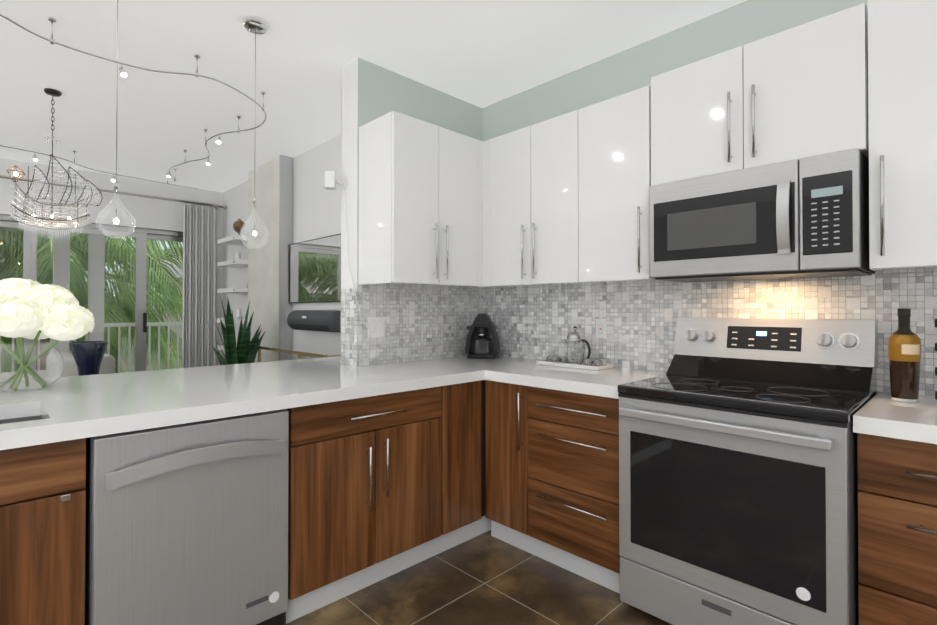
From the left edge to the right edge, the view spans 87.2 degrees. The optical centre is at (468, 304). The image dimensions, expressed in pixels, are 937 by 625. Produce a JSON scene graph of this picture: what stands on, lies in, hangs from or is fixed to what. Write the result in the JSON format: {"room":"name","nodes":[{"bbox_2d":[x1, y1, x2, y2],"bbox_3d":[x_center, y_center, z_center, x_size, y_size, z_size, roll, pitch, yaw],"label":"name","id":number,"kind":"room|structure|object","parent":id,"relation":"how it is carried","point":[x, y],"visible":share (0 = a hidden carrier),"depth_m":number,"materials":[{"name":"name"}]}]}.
{"room":"kitchen and living room","nodes":[
{"label":"kitchen and living room","id":0,"kind":"room"},
{"bbox_2d":[0,158,222,365],"bbox_3d":[-5.113,-0.067,4.262,5.540,2.700,0.200,1,-1,-44],"label":"wall","id":1,"kind":"structure","parent":0,"point":[155,214],"depth_m":5.43,"materials":[{"name":"white paint"}]},
{"bbox_2d":[0,215,182,372],"bbox_3d":[-4.761,0.206,4.586,3.898,2.158,0.125,1,-1,-44],"label":"door","id":2,"kind":"structure","parent":1,"relation":"in","point":[141,236],"depth_m":5.52,"materials":[{"name":"glass"}]},
{"bbox_2d":[0,175,226,367],"bbox_3d":[-4.832,0.013,4.255,5.134,2.500,0.197,1,-1,-44],"label":"drape","id":3,"kind":"object","parent":1,"relation":"attached to","point":[199,269],"visible":0.92,"depth_m":5.79,"materials":[{"name":"grey fabric"}]},
{"bbox_2d":[222,134,340,359],"bbox_3d":[-1.545,-0.060,5.046,0.660,2.700,4.067,1,-1,-44],"label":"wall","id":4,"kind":"structure","parent":0,"point":[316,208],"depth_m":4.53,"materials":[{"name":"white paint"}]},
{"bbox_2d":[217,235,247,350],"bbox_3d":[-2.530,-0.112,5.392,0.262,1.230,0.535,1,-1,-44],"label":"floating shelf","id":5,"kind":"object","parent":4,"relation":"attached to","point":[235,240],"visible":0.54,"depth_m":5.28,"materials":[{"name":"white wood"}]},
{"bbox_2d":[235,251,241,317],"bbox_3d":[-2.494,-0.217,5.347,0.066,0.737,0.119,1,-1,-44],"label":"figurines","id":6,"kind":"object","parent":5,"relation":"on","point":[238,310],"visible":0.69,"depth_m":5.33,"materials":[{"name":"white ceramic"}]},
{"bbox_2d":[233,218,245,234],"bbox_3d":[-2.505,-0.836,5.378,0.132,0.215,0.132,1,-1,-44],"label":"decorative urn","id":7,"kind":"object","parent":5,"relation":"on","point":[238,224],"visible":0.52,"depth_m":5.33,"materials":[{"name":"brown ceramic"}]},
{"bbox_2d":[248,155,292,362],"bbox_3d":[-2.011,-0.060,4.958,0.127,2.699,0.801,1,-1,-44],"label":"column","id":8,"kind":"structure","parent":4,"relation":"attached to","point":[270,185],"depth_m":4.77,"materials":[{"name":"white paint"}]},
{"bbox_2d":[287,310,340,331],"bbox_3d":[-1.294,0.137,4.182,0.182,0.176,0.810,1,-1,-44],"label":"soundbar","id":9,"kind":"object","parent":4,"relation":"attached to","point":[321,320],"visible":0.85,"depth_m":4.04,"materials":[{"name":"grey plastic"}]},
{"bbox_2d":[290,234,340,302],"bbox_3d":[-1.297,-0.297,4.295,0.034,0.560,1.110,1,-1,-44],"label":"television","id":10,"kind":"object","parent":4,"relation":"attached to","point":[315,270],"visible":0.64,"depth_m":4.30,"materials":[{"name":"black plastic"}]},
{"bbox_2d":[0,0,746,191],"bbox_3d":[-1.695,-1.494,1.323,6.300,0.100,9.300,1,-1,-44],"label":"ceiling","id":11,"kind":"structure","parent":0,"point":[481,53],"depth_m":2.89,"materials":[{"name":"white paint"}]},
{"bbox_2d":[6,88,102,239],"bbox_3d":[-2.758,-0.924,3.295,0.492,1.002,0.134,0,-1,-37],"label":"chandelier","id":12,"kind":"object","parent":11,"relation":"hanging from","point":[56,225],"visible":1,"depth_m":3.28,"materials":[{"name":"clear glass"}]},
{"bbox_2d":[96,0,135,238],"bbox_3d":[-1.475,-0.855,2.064,0.136,1.164,0.136,1,-1,-44],"label":"pendant light","id":13,"kind":"object","parent":11,"relation":"hanging from","point":[116,189],"visible":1,"depth_m":2.06,"materials":[{"name":"clear glass"}]},
{"bbox_2d":[0,13,266,188],"bbox_3d":[-2.803,-1.329,3.525,2.403,0.189,3.112,1,-1,-44],"label":"lights","id":14,"kind":"object","parent":11,"relation":"attached to","point":[121,68],"visible":1,"depth_m":3.01,"materials":[{"name":"silver metal"}]},
{"bbox_2d":[240,16,268,250],"bbox_3d":[-1.085,-0.853,2.501,0.136,1.160,0.136,1,-1,-44],"label":"pendant light","id":15,"kind":"object","parent":11,"relation":"hanging from","point":[255,25],"visible":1,"depth_m":2.49,"materials":[{"name":"clear glass"}]},
{"bbox_2d":[341,57,481,365],"bbox_3d":[-0.264,-0.076,3.327,1.233,2.700,0.183,1,-1,-44],"label":"wall","id":16,"kind":"structure","parent":0,"point":[370,91],"depth_m":2.94,"materials":[{"name":"grey paint"}]},
{"bbox_2d":[324,171,346,189],"bbox_3d":[-0.798,-0.735,2.914,0.115,0.100,0.096,1,-1,-44],"label":"speaker","id":17,"kind":"object","parent":16,"relation":"attached to","point":[330,181],"visible":1,"depth_m":2.88},
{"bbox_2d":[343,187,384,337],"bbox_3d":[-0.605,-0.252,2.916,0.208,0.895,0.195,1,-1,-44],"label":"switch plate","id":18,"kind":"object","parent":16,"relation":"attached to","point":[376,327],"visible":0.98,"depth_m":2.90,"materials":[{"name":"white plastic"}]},
{"bbox_2d":[358,111,477,288],"bbox_3d":[-0.269,-0.566,2.948,0.684,0.908,0.341,1,-1,-44],"label":"upper cabinet","id":19,"kind":"object","parent":16,"relation":"attached to","point":[418,222],"depth_m":2.75,"materials":[{"name":"white laminate"}]},
{"bbox_2d":[286,530,671,624],"bbox_3d":[-2.639,1.315,2.262,6.300,0.100,12.000,1,-1,-44],"label":"floor","id":20,"kind":"structure","parent":0,"point":[486,578],"depth_m":2.12,"materials":[{"name":"tile"}]},
{"bbox_2d":[0,438,85,624],"bbox_3d":[-1.680,0.827,1.368,0.915,0.858,0.586,1,-1,-44],"label":"base cabinet","id":21,"kind":"object","parent":20,"relation":"on","point":[42,528],"visible":0.94,"depth_m":1.42,"materials":[{"name":"brown wood"}]},
{"bbox_2d":[0,351,114,381],"bbox_3d":[-3.831,0.864,4.415,0.900,0.840,1.240,1,-1,-44],"label":"sofa","id":22,"kind":"object","parent":20,"relation":"on","point":[107,366],"visible":0.1,"depth_m":4.26,"materials":[{"name":"fabric"}]},
{"bbox_2d":[69,341,108,375],"bbox_3d":[-2.989,0.787,3.869,0.250,0.985,0.250,1,-1,-44],"label":"floor vase","id":23,"kind":"object","parent":20,"relation":"on","point":[88,356],"visible":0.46,"depth_m":3.81,"materials":[{"name":"blue ceramic"}]},
{"bbox_2d":[85,409,288,624],"bbox_3d":[-1.098,0.833,1.880,0.613,0.856,0.647,1,-1,-44],"label":"dishwasher","id":24,"kind":"object","parent":20,"relation":"on","point":[186,523],"visible":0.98,"depth_m":1.66,"materials":[{"name":"grey metal"}]},
{"bbox_2d":[203,297,264,364],"bbox_3d":[-2.120,0.603,4.414,0.492,1.363,0.443,1,-1,-44],"label":"snake plant","id":25,"kind":"object","parent":20,"relation":"on","point":[245,350],"visible":0.23,"depth_m":4.40,"materials":[{"name":"green plant"}]},
{"bbox_2d":[258,344,339,361],"bbox_3d":[-1.271,0.820,3.982,0.385,0.920,1.220,1,-1,-44],"label":"console table","id":26,"kind":"object","parent":20,"relation":"on","point":[311,350],"visible":0.19,"depth_m":3.93,"materials":[{"name":"gold metal"}]},
{"bbox_2d":[286,386,445,623],"bbox_3d":[-0.619,0.837,2.409,0.797,0.858,0.580,1,-1,-44],"label":"base cabinet","id":27,"kind":"object","parent":20,"relation":"on","point":[382,487],"depth_m":2.15,"materials":[{"name":"brown wood"}]},
{"bbox_2d":[0,356,533,449],"bbox_3d":[-1.074,0.378,2.386,3.299,0.052,1.245,1,-1,-44],"label":"countertop","id":28,"kind":"structure","parent":27,"relation":"on","point":[74,407],"depth_m":1.99,"materials":[{"name":"white stone"}]},
{"bbox_2d":[0,415,41,423],"bbox_3d":[-1.595,0.495,1.434,0.569,0.199,0.419,1,-1,-44],"label":"sink","id":29,"kind":"object","parent":28,"relation":"in","point":[13,420],"depth_m":1.74,"materials":[{"name":"metal"}]},
{"bbox_2d":[0,277,94,391],"bbox_3d":[-1.823,0.118,1.998,0.454,0.458,0.491,1,-1,-44],"label":"vase","id":30,"kind":"object","parent":28,"relation":"on","point":[36,311],"visible":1,"depth_m":1.96,"materials":[{"name":"clear glass"}]},
{"bbox_2d":[465,313,499,358],"bbox_3d":[0.095,0.210,3.331,0.220,0.298,0.170,0,-1,11],"label":"coffee maker","id":31,"kind":"object","parent":28,"relation":"on","point":[482,340],"visible":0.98,"depth_m":3.29,"materials":[{"name":"black plastic"}]},
{"bbox_2d":[446,380,485,549],"bbox_3d":[-0.233,0.840,2.787,0.284,0.858,0.580,1,-1,-44],"label":"base cabinet","id":32,"kind":"object","parent":20,"relation":"on","point":[465,402],"depth_m":2.60,"materials":[{"name":"brown wood"}]},
{"bbox_2d":[486,518,490,531],"bbox_3d":[0.084,0.843,3.097,0.603,0.858,0.580,1,-1,-44],"label":"base cabinet","id":33,"kind":"object","parent":20,"relation":"on","point":[488,522],"depth_m":2.76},
{"bbox_2d":[485,380,620,593],"bbox_3d":[0.578,0.838,2.585,0.614,0.858,0.834,1,-1,-44],"label":"base cabinet","id":34,"kind":"object","parent":20,"relation":"on","point":[551,475],"visible":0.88,"depth_m":2.36,"materials":[{"name":"brown wood"}]},
{"bbox_2d":[480,360,666,398],"bbox_3d":[0.592,0.379,2.570,0.659,0.052,0.790,1,-1,-44],"label":"countertop","id":35,"kind":"structure","parent":34,"relation":"on","point":[604,383],"depth_m":2.44,"materials":[{"name":"white stone"}]},
{"bbox_2d":[536,355,613,370],"bbox_3d":[0.606,0.325,2.829,0.170,0.060,0.410,1,-1,-44],"label":"tray","id":36,"kind":"object","parent":35,"relation":"on","point":[560,361],"visible":0.98,"depth_m":2.75,"materials":[{"name":"white ceramic"}]},
{"bbox_2d":[566,326,590,364],"bbox_3d":[0.632,0.236,2.811,0.098,0.224,0.151,1,-1,-44],"label":"press","id":37,"kind":"object","parent":36,"relation":"on","point":[574,336],"visible":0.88,"depth_m":2.80,"materials":[{"name":"clear glass"}]},
{"bbox_2d":[618,318,877,624],"bbox_3d":[1.106,0.662,1.979,0.724,1.200,0.768,1,-1,-44],"label":"stove","id":38,"kind":"object","parent":20,"relation":"on","point":[738,493],"visible":0.98,"depth_m":1.79,"materials":[{"name":"grey metal"}]},
{"bbox_2d":[857,433,936,624],"bbox_3d":[1.722,0.828,1.415,0.614,0.858,0.885,1,-1,-44],"label":"base cabinet","id":39,"kind":"object","parent":20,"relation":"on","point":[897,530],"visible":0.92,"depth_m":1.47,"materials":[{"name":"brown wood"}]},
{"bbox_2d":[853,392,936,443],"bbox_3d":[1.728,0.369,1.427,0.634,0.052,0.888,1,-1,-44],"label":"countertop","id":40,"kind":"structure","parent":39,"relation":"on","point":[882,416],"depth_m":1.50,"materials":[{"name":"white stone"}]},
{"bbox_2d":[888,308,920,402],"bbox_3d":[1.557,0.179,1.757,0.091,0.331,0.090,1,-1,-44],"label":"bottle","id":41,"kind":"object","parent":40,"relation":"on","point":[904,348],"visible":1,"depth_m":1.73,"materials":[{"name":"brown glass"}]},
{"bbox_2d":[934,318,936,399],"bbox_3d":[1.656,0.149,1.528,0.104,0.389,0.300,1,-1,-44],"label":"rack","id":42,"kind":"object","parent":40,"relation":"on","point":[935,321],"visible":1,"depth_m":1.62,"materials":[{"name":"black metal"}]},
{"bbox_2d":[482,0,927,392],"bbox_3d":[1.917,-0.089,1.835,0.200,2.700,5.000,1,-1,-44],"label":"wall","id":43,"kind":"structure","parent":0,"point":[636,67],"depth_m":2.66,"materials":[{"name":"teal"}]},
{"bbox_2d":[482,110,577,289],"bbox_3d":[0.418,-0.566,2.935,0.395,0.908,0.736,1,-1,-44],"label":"upper cabinet","id":44,"kind":"object","parent":43,"relation":"attached to","point":[560,200],"depth_m":2.79,"materials":[{"name":"white laminate"}]},
{"bbox_2d":[578,86,674,285],"bbox_3d":[0.830,-0.569,2.552,0.342,0.908,0.388,1,-1,-44],"label":"upper cabinet","id":45,"kind":"object","parent":43,"relation":"attached to","point":[614,134],"depth_m":2.42,"materials":[{"name":"white laminate"}]},
{"bbox_2d":[340,272,936,396],"bbox_3d":[0.748,0.115,2.144,1.036,0.468,3.280,1,-1,-44],"label":"covering","id":46,"kind":"object","parent":43,"relation":"attached to","point":[421,323],"visible":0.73,"depth_m":2.78,"materials":[{"name":"tile"}]},
{"bbox_2d":[596,319,606,338],"bbox_3d":[0.768,0.140,2.849,0.010,0.116,0.072,1,-1,-44],"label":"outlet","id":47,"kind":"object","parent":46,"relation":"attached to","point":[601,328],"visible":1,"depth_m":2.84,"materials":[{"name":"white plastic"}]},
{"bbox_2d":[651,3,868,185],"bbox_3d":[1.232,-0.802,2.118,0.376,0.519,0.787,1,-1,-44],"label":"upper cabinet","id":48,"kind":"object","parent":43,"relation":"attached to","point":[798,92],"visible":0.83,"depth_m":1.95,"materials":[{"name":"white laminate"}]},
{"bbox_2d":[649,148,874,282],"bbox_3d":[1.214,-0.328,2.094,0.430,0.425,0.754,1,-1,-44],"label":"microwave","id":49,"kind":"object","parent":48,"relation":"attached to","point":[806,217],"visible":1,"depth_m":1.91,"materials":[{"name":"grey metal"}]},
{"bbox_2d":[867,0,936,273],"bbox_3d":[1.814,-0.597,1.513,0.388,0.942,0.878,1,-1,-44],"label":"upper cabinet","id":50,"kind":"object","parent":43,"relation":"attached to","point":[902,90],"visible":1,"depth_m":1.65,"materials":[{"name":"white laminate"}]},
{"bbox_3d":[-5.401,1.365,5.016,6.200,0.149,1.300,1,-1,-44],"label":"floor","id":51,"kind":"structure","parent":0,"visible":0},
{"bbox_2d":[0,231,181,372],"bbox_3d":[-5.822,0.068,5.386,6.100,2.450,0.160,1,-1,-44],"label":"balcony railing","id":52,"kind":"object","parent":51,"relation":"on","point":[62,250],"depth_m":6.30,"materials":[{"name":"white metal"}]},
{"label":"outside","id":53,"kind":"structure","parent":0,"visible":0},
{"bbox_2d":[0,227,182,372],"bbox_3d":[-6.141,1.117,9.085,13.636,8.444,5.149,1,-1,-44],"label":"palm trees","id":54,"kind":"object","parent":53,"point":[122,250],"depth_m":8.36,"materials":[{"name":"green plant"}]},
{"bbox_3d":[-15.841,7.525,19.787,60.000,0.200,34.400,1,-1,-44],"label":"lawn","id":55,"kind":"structure","parent":53,"visible":0},
{"bbox_2d":[1,233,117,372],"bbox_3d":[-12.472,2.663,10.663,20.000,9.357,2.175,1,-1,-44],"label":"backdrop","id":56,"kind":"object","parent":55,"relation":"on","point":[116,366],"depth_m":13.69,"materials":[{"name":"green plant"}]},
{"bbox_2d":[109,247,182,372],"bbox_3d":[-7.041,2.939,13.188,4.500,8.850,2.000,1,-1,-44],"label":"house","id":57,"kind":"structure","parent":55,"relation":"on","point":[180,272],"depth_m":12.01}
]}

